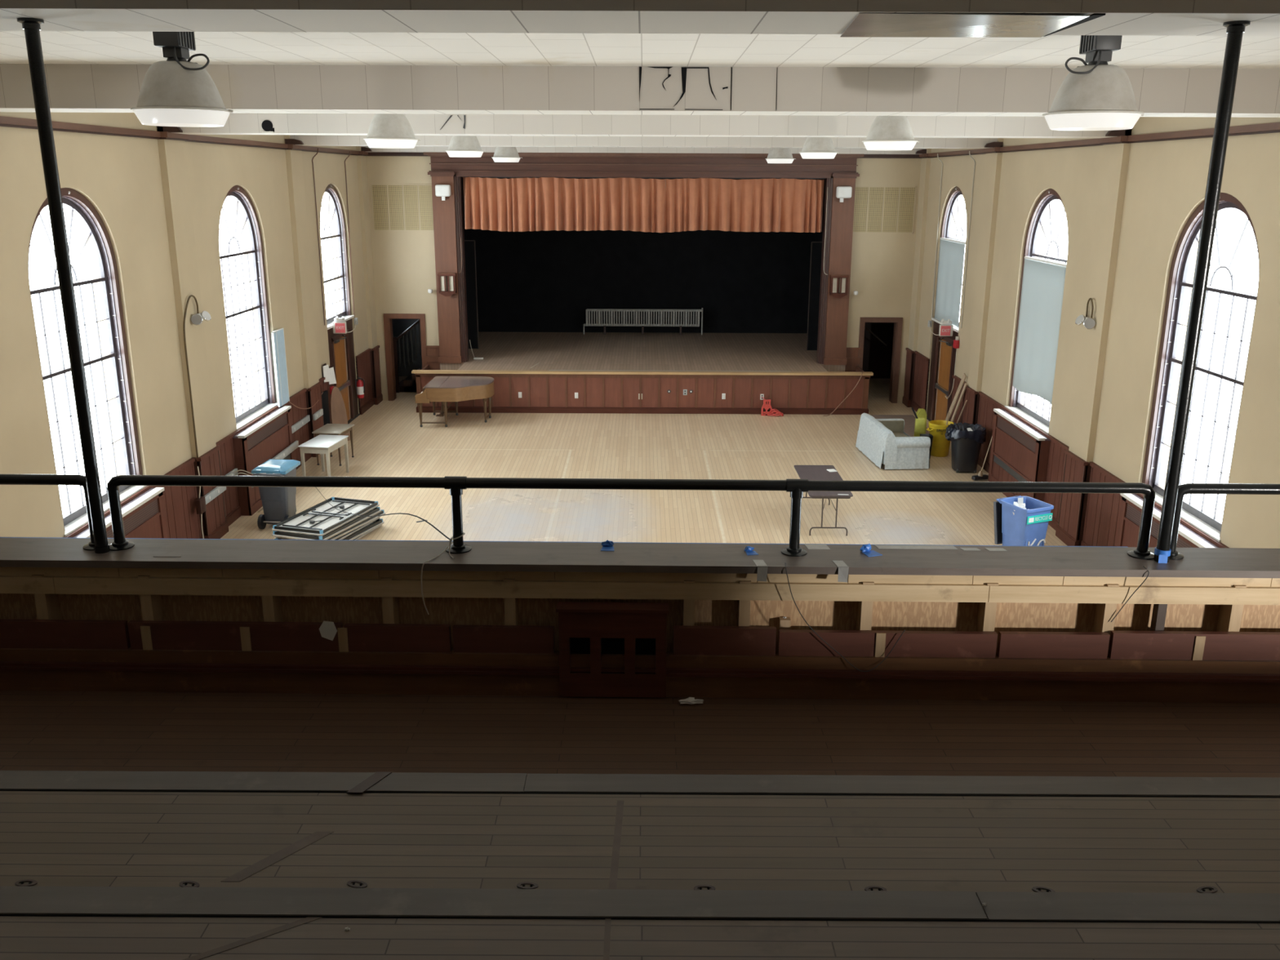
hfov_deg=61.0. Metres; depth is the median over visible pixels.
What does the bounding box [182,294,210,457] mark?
lamp
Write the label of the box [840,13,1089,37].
ceiling panel
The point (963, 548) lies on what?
tape patch
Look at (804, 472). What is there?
folding table
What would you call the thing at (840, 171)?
proscenium
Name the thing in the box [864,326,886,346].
handrail
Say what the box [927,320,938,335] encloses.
junction box
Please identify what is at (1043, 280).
roller shade
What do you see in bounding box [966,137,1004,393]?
pilaster
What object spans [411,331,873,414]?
stage
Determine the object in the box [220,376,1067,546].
floor
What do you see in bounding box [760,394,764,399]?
outlet plate
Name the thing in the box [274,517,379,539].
table
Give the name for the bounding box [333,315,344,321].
lamp
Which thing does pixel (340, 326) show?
exit sign
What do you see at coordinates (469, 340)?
cable box
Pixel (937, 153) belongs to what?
conduit
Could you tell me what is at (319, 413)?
vent grille
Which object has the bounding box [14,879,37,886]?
anchor plate
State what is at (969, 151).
conduit
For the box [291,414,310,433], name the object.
vent grille
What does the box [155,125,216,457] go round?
pilaster
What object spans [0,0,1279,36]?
ceiling beam
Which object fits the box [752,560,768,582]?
tape strip
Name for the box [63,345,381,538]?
wainscot
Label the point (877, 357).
wall
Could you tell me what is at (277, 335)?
board
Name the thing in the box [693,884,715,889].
anchor plate
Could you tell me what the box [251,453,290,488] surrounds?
grille
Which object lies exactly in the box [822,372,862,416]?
extension cord
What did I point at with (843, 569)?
tape strip
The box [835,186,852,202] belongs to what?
speaker box
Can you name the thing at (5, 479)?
pipe railing
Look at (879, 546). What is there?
tape patch
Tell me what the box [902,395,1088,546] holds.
baseboard
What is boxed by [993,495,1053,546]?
recycling bin
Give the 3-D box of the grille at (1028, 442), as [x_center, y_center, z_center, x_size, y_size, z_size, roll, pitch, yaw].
[7.022,-0.862,20.254,0.020,0.220,2.220,0,15,0]
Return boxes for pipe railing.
[0,474,111,551]
[106,475,1155,559]
[1168,483,1279,559]
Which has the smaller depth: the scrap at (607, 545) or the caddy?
the scrap at (607, 545)
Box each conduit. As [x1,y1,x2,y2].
[311,147,324,325]
[344,151,355,318]
[931,153,942,320]
[960,151,975,328]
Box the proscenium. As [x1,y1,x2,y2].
[423,151,863,372]
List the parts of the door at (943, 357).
casing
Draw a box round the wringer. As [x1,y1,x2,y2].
[911,407,925,433]
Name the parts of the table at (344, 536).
frame rail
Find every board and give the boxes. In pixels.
[271,328,289,407]
[321,390,330,425]
[330,386,350,440]
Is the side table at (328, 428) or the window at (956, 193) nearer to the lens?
the side table at (328, 428)
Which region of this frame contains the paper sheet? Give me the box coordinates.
[826,468,837,471]
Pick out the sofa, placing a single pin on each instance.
(885, 442)
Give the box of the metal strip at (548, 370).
[548,369,790,371]
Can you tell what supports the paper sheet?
on the folding table at (804, 472)
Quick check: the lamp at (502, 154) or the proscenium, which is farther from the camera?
the proscenium
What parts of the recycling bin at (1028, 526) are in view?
lid, cardboard strip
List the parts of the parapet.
rail, plywood panel, rail, moulding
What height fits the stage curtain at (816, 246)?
3.060 m
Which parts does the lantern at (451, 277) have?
lid, pale pane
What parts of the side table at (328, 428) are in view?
leg, leg, leg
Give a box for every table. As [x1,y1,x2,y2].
[271,497,379,535]
[271,506,381,539]
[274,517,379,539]
[275,509,385,539]
[297,434,349,476]
[311,423,354,466]
[342,518,384,539]
[354,524,382,539]
[794,465,853,536]
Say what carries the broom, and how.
on the floor at (389, 440)
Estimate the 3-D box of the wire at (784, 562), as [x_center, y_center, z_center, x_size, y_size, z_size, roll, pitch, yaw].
[0.946,0.641,5.024,0.566,0.504,0.060,2,16,6]
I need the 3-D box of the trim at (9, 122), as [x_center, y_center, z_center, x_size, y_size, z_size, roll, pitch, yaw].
[-7.063,-4.194,12.822,0.225,0.105,30.910,0,15,0]
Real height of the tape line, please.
0.002 m
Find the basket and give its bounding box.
[915,417,925,433]
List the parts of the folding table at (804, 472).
apron rail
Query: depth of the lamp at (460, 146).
18.91 m
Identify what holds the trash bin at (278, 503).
on the floor at (389, 440)
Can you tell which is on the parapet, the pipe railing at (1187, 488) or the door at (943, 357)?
the pipe railing at (1187, 488)
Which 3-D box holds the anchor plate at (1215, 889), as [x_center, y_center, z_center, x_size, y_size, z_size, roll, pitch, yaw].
[1.760,1.272,3.370,0.068,0.003,0.032,-3,16,-11]
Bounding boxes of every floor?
[0,690,1279,959]
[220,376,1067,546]
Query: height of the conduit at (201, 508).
1.382 m
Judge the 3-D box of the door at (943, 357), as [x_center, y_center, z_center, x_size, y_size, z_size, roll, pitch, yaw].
[7.245,-2.485,26.113,0.292,2.500,2.320,0,15,0]
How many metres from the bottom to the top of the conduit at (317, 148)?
3.815 m
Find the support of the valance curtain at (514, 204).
hanging from the proscenium
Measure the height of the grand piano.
0.986 m
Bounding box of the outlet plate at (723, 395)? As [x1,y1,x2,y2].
[721,393,725,399]
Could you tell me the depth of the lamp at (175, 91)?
7.56 m
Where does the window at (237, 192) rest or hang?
in the wall at (121, 176)
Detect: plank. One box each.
[945,373,966,421]
[951,382,967,422]
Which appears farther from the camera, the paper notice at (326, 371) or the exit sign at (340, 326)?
the exit sign at (340, 326)
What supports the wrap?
attached to the support pole at (1235, 30)
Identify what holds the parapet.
attached to the floor at (616, 808)
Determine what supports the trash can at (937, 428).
on the floor at (389, 440)
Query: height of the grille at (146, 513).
0.220 m
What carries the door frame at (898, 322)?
attached to the wall at (882, 266)
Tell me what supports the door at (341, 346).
in the wall at (121, 176)
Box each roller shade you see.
[934,237,965,328]
[1012,256,1066,404]
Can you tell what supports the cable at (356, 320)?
attached to the wall at (121, 176)
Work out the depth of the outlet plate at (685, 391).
27.76 m
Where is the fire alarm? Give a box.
[945,336,959,399]
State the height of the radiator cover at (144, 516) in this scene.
1.465 m
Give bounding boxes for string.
[420,532,465,614]
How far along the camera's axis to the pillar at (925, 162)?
27.88 m
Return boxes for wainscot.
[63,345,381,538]
[903,347,1228,547]
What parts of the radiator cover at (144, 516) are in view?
panel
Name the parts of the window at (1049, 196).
sill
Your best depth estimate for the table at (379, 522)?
18.20 m
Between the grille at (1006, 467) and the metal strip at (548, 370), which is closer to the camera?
the grille at (1006, 467)
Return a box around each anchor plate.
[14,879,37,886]
[179,880,199,887]
[346,880,367,888]
[516,881,537,888]
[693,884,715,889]
[864,885,886,890]
[1031,886,1055,892]
[1196,885,1217,893]
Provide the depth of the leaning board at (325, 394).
24.21 m
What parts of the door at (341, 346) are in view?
casing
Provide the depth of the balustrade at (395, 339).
30.14 m
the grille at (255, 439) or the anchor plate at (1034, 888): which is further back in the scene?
the grille at (255, 439)
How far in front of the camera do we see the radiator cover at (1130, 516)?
15.27 m
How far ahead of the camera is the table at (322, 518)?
17.87 m
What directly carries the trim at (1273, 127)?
attached to the wall at (1166, 180)
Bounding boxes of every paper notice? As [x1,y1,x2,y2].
[322,363,331,383]
[328,365,336,385]
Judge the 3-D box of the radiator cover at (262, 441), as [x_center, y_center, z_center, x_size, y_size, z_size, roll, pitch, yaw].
[-6.992,-0.412,20.351,0.215,1.465,2.600,0,15,0]
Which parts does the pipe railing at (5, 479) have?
rail, post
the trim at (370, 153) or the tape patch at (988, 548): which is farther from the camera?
the trim at (370, 153)
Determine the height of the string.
0.329 m
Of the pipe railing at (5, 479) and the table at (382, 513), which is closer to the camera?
the pipe railing at (5, 479)
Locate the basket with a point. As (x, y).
(919, 422)
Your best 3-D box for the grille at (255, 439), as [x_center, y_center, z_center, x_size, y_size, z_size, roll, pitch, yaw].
[-6.938,-0.911,20.213,0.020,0.220,2.280,0,15,0]
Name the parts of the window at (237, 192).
sill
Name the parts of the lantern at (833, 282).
pale pane, lid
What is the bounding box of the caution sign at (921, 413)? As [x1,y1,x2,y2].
[913,408,926,436]
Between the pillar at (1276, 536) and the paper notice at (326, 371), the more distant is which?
the paper notice at (326, 371)
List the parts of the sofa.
arm, arm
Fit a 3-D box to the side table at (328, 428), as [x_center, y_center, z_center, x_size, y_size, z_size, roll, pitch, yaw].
[-6.453,-0.745,22.955,0.600,0.720,0.840,2,16,6]
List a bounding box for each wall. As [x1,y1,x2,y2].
[0,111,368,537]
[366,155,921,402]
[391,319,422,376]
[862,322,893,378]
[916,116,1279,548]
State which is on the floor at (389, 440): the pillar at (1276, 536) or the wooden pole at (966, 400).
the wooden pole at (966, 400)
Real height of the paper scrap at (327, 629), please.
0.100 m
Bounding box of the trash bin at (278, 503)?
[251,458,300,528]
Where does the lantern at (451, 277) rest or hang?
attached to the proscenium
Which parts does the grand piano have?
leg, leg, leg, leg, lid, leg, leg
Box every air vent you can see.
[370,183,433,231]
[853,186,916,233]
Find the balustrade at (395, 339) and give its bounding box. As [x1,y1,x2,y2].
[393,319,421,392]
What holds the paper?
in the recycling bin at (1028, 526)
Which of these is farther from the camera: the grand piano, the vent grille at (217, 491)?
the grand piano
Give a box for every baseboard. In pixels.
[198,393,382,538]
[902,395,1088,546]
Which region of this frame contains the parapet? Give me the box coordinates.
[0,537,1279,703]
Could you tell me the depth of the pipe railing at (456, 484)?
5.08 m
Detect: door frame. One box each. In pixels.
[382,313,426,400]
[857,317,902,403]
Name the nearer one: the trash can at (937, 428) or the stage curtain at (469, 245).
the trash can at (937, 428)
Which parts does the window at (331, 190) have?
sash, sill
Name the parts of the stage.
panel, moulding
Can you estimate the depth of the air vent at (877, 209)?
27.97 m
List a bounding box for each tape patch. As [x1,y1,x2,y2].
[804,544,830,549]
[874,544,957,549]
[960,547,979,550]
[985,547,1007,551]
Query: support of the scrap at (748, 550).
on the parapet
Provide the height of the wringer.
0.560 m
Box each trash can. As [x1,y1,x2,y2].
[926,420,954,457]
[945,422,986,472]
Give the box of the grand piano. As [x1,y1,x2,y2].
[414,376,494,426]
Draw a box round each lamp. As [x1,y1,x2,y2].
[130,31,233,127]
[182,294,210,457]
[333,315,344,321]
[363,113,421,148]
[445,135,485,157]
[492,146,522,162]
[764,147,795,163]
[799,137,839,159]
[862,115,919,151]
[941,319,951,324]
[1042,35,1143,130]
[1075,297,1095,328]
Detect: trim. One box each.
[0,115,368,155]
[367,151,919,158]
[919,122,1279,158]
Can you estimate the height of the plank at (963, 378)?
1.758 m
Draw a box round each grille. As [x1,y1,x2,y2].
[106,498,159,537]
[204,486,226,504]
[224,468,238,475]
[247,413,287,450]
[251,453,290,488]
[271,440,298,459]
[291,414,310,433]
[312,408,323,420]
[993,455,1027,481]
[996,416,1035,453]
[1125,503,1193,547]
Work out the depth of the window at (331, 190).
26.18 m
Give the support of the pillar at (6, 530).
attached to the wall at (121, 176)
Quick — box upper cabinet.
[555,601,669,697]
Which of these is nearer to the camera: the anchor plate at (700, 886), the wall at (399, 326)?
the anchor plate at (700, 886)
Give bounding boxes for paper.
[1012,502,1026,514]
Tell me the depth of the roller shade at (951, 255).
25.49 m
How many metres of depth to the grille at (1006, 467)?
20.61 m
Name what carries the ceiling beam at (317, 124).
attached to the ceiling
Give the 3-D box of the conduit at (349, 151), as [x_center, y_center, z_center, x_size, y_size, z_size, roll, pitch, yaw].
[-7.034,-5.956,26.500,0.067,3.965,0.242,9,18,30]
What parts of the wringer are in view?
lever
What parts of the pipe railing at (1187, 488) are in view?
post, rail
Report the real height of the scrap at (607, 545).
0.034 m
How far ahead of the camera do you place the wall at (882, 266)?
28.39 m
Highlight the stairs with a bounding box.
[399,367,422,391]
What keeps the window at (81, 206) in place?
in the wall at (121, 176)
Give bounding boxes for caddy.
[760,396,783,416]
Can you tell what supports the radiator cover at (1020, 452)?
on the floor at (389, 440)
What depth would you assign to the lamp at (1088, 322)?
16.98 m
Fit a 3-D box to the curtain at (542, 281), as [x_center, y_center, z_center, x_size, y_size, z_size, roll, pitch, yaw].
[0.089,-6.146,31.534,10.920,6.600,5.740,0,15,0]
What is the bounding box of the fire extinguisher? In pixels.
[355,376,364,398]
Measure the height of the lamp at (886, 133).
0.674 m
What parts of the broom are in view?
handle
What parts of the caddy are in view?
frame, cord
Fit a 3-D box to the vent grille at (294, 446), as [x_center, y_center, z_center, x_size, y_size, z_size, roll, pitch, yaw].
[-6.865,-0.409,20.611,0.058,0.130,2.400,0,15,0]
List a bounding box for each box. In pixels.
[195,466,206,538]
[435,184,450,200]
[469,339,483,359]
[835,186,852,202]
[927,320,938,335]
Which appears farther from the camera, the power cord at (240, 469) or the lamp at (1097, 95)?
the power cord at (240, 469)
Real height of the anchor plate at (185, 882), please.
0.003 m
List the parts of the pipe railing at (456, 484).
post, post, rail, post, post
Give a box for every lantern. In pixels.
[436,272,457,296]
[829,274,848,297]
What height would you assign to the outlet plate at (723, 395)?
0.150 m
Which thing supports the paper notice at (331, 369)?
attached to the wainscot at (183, 522)
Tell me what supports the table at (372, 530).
on the floor at (389, 440)
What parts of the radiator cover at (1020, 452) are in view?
panel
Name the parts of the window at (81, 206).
sill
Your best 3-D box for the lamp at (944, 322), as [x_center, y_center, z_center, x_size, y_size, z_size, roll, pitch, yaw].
[7.050,-3.643,24.987,0.250,0.131,0.151,0,15,0]
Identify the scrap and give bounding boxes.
[319,621,337,640]
[600,539,613,551]
[678,697,703,704]
[744,546,758,555]
[860,543,882,556]
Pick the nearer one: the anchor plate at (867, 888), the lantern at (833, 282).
the anchor plate at (867, 888)
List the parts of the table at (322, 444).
leg, leg, leg, leg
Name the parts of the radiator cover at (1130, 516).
panel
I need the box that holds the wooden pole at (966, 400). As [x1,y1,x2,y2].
[956,400,967,423]
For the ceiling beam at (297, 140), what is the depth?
21.74 m
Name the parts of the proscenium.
jamb moulding, cornice, jamb moulding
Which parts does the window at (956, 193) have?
sill, frame, sash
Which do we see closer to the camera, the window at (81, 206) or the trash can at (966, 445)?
the window at (81, 206)
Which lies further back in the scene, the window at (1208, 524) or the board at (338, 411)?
the board at (338, 411)
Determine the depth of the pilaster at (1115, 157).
16.86 m
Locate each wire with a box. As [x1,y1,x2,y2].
[315,487,452,540]
[784,562,905,671]
[823,187,827,275]
[1111,565,1149,622]
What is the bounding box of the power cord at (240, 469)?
[234,469,255,475]
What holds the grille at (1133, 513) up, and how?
attached to the radiator cover at (1130, 516)
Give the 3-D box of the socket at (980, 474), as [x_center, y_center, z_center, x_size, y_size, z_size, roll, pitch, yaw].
[6.822,-0.132,21.754,0.100,0.110,0.100,-5,16,-19]
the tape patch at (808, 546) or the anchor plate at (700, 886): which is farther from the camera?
the tape patch at (808, 546)
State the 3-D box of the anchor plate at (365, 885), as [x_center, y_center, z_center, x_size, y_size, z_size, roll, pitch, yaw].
[-0.880,1.258,3.380,0.068,0.003,0.032,4,16,14]
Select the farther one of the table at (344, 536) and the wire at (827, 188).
the wire at (827, 188)
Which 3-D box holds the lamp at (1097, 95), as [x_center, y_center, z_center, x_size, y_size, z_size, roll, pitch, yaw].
[3.252,-2.842,7.711,0.704,0.674,0.676,0,15,0]
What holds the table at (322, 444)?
on the floor at (389, 440)
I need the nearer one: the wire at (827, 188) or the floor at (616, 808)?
the floor at (616, 808)
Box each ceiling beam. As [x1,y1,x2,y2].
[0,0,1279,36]
[0,63,1279,117]
[157,113,1131,138]
[284,134,1003,148]
[360,146,926,154]
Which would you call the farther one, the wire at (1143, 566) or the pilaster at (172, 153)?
the pilaster at (172, 153)
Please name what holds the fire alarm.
attached to the wall at (1166, 180)
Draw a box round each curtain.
[462,176,825,232]
[462,177,825,333]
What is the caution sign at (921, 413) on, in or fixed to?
on the floor at (389, 440)
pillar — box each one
[0,455,13,537]
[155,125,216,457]
[284,134,319,390]
[355,146,377,349]
[907,148,931,351]
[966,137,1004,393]
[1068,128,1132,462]
[1271,495,1279,548]
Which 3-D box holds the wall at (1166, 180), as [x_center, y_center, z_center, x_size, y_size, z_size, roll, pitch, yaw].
[7.412,-1.293,13.710,0.420,6.830,31.160,0,15,0]
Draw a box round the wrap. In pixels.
[1154,546,1171,563]
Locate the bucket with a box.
[920,434,933,457]
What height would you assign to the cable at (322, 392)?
0.420 m
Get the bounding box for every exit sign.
[332,315,346,333]
[938,319,953,336]
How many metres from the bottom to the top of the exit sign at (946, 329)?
0.401 m
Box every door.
[327,318,359,424]
[926,320,958,421]
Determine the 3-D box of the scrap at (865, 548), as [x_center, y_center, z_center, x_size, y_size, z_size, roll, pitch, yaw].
[1.094,0.330,5.160,0.077,0.036,0.095,-6,17,-21]
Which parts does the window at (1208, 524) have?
sill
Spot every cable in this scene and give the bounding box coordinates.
[288,391,323,408]
[347,317,358,333]
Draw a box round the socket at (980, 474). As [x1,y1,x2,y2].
[977,470,982,476]
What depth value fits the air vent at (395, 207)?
28.00 m
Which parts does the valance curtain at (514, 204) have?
curtain rail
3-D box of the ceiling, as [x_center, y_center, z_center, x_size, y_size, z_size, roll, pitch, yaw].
[0.046,-4.676,12.640,15.180,0.200,31.460,0,15,0]
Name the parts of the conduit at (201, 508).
riser cord, drop cord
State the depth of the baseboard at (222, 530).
19.07 m
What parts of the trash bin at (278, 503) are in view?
lid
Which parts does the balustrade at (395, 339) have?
newel post, handrail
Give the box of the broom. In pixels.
[971,435,992,479]
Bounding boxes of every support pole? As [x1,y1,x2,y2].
[17,17,110,553]
[1153,20,1250,562]
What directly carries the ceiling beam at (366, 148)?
attached to the ceiling
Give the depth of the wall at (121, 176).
15.74 m
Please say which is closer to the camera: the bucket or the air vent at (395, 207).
the bucket
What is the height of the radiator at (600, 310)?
0.840 m
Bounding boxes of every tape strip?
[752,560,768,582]
[832,560,848,582]
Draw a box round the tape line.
[0,537,1127,546]
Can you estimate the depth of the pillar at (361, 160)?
27.91 m
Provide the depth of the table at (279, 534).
17.27 m
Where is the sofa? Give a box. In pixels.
[855,413,930,469]
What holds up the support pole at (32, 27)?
on the parapet
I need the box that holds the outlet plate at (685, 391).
[683,389,687,395]
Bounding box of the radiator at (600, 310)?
[582,307,702,334]
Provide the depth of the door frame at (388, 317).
28.95 m
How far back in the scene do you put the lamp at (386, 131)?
13.23 m
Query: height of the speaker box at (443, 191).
0.390 m
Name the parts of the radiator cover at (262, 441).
panel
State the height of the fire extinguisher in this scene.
0.565 m
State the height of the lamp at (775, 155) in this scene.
0.674 m
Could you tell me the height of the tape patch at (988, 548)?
0.002 m
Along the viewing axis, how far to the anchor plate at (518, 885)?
3.38 m
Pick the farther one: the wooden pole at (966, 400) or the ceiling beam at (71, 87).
the wooden pole at (966, 400)
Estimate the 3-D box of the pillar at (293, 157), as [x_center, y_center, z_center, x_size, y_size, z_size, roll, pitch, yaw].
[-7.063,-3.894,22.868,0.110,6.830,0.750,0,15,0]
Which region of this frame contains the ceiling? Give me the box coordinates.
[0,31,1279,68]
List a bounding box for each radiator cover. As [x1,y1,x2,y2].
[72,487,168,537]
[231,405,293,515]
[987,408,1050,502]
[1115,493,1218,547]
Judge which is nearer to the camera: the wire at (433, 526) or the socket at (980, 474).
the wire at (433, 526)
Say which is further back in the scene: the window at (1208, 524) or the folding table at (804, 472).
the folding table at (804, 472)
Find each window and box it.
[27,187,146,536]
[219,185,277,430]
[320,183,354,329]
[931,186,966,332]
[1004,188,1067,434]
[1142,192,1259,542]
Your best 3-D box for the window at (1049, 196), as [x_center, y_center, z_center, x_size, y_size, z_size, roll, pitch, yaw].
[7.332,-3.126,19.740,0.260,4.200,2.380,0,15,0]
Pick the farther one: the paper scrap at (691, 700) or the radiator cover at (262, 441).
the radiator cover at (262, 441)
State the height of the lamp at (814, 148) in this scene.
0.674 m
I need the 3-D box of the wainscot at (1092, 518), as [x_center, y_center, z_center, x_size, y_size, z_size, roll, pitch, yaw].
[7.123,1.311,14.297,0.175,1.495,30.900,0,15,0]

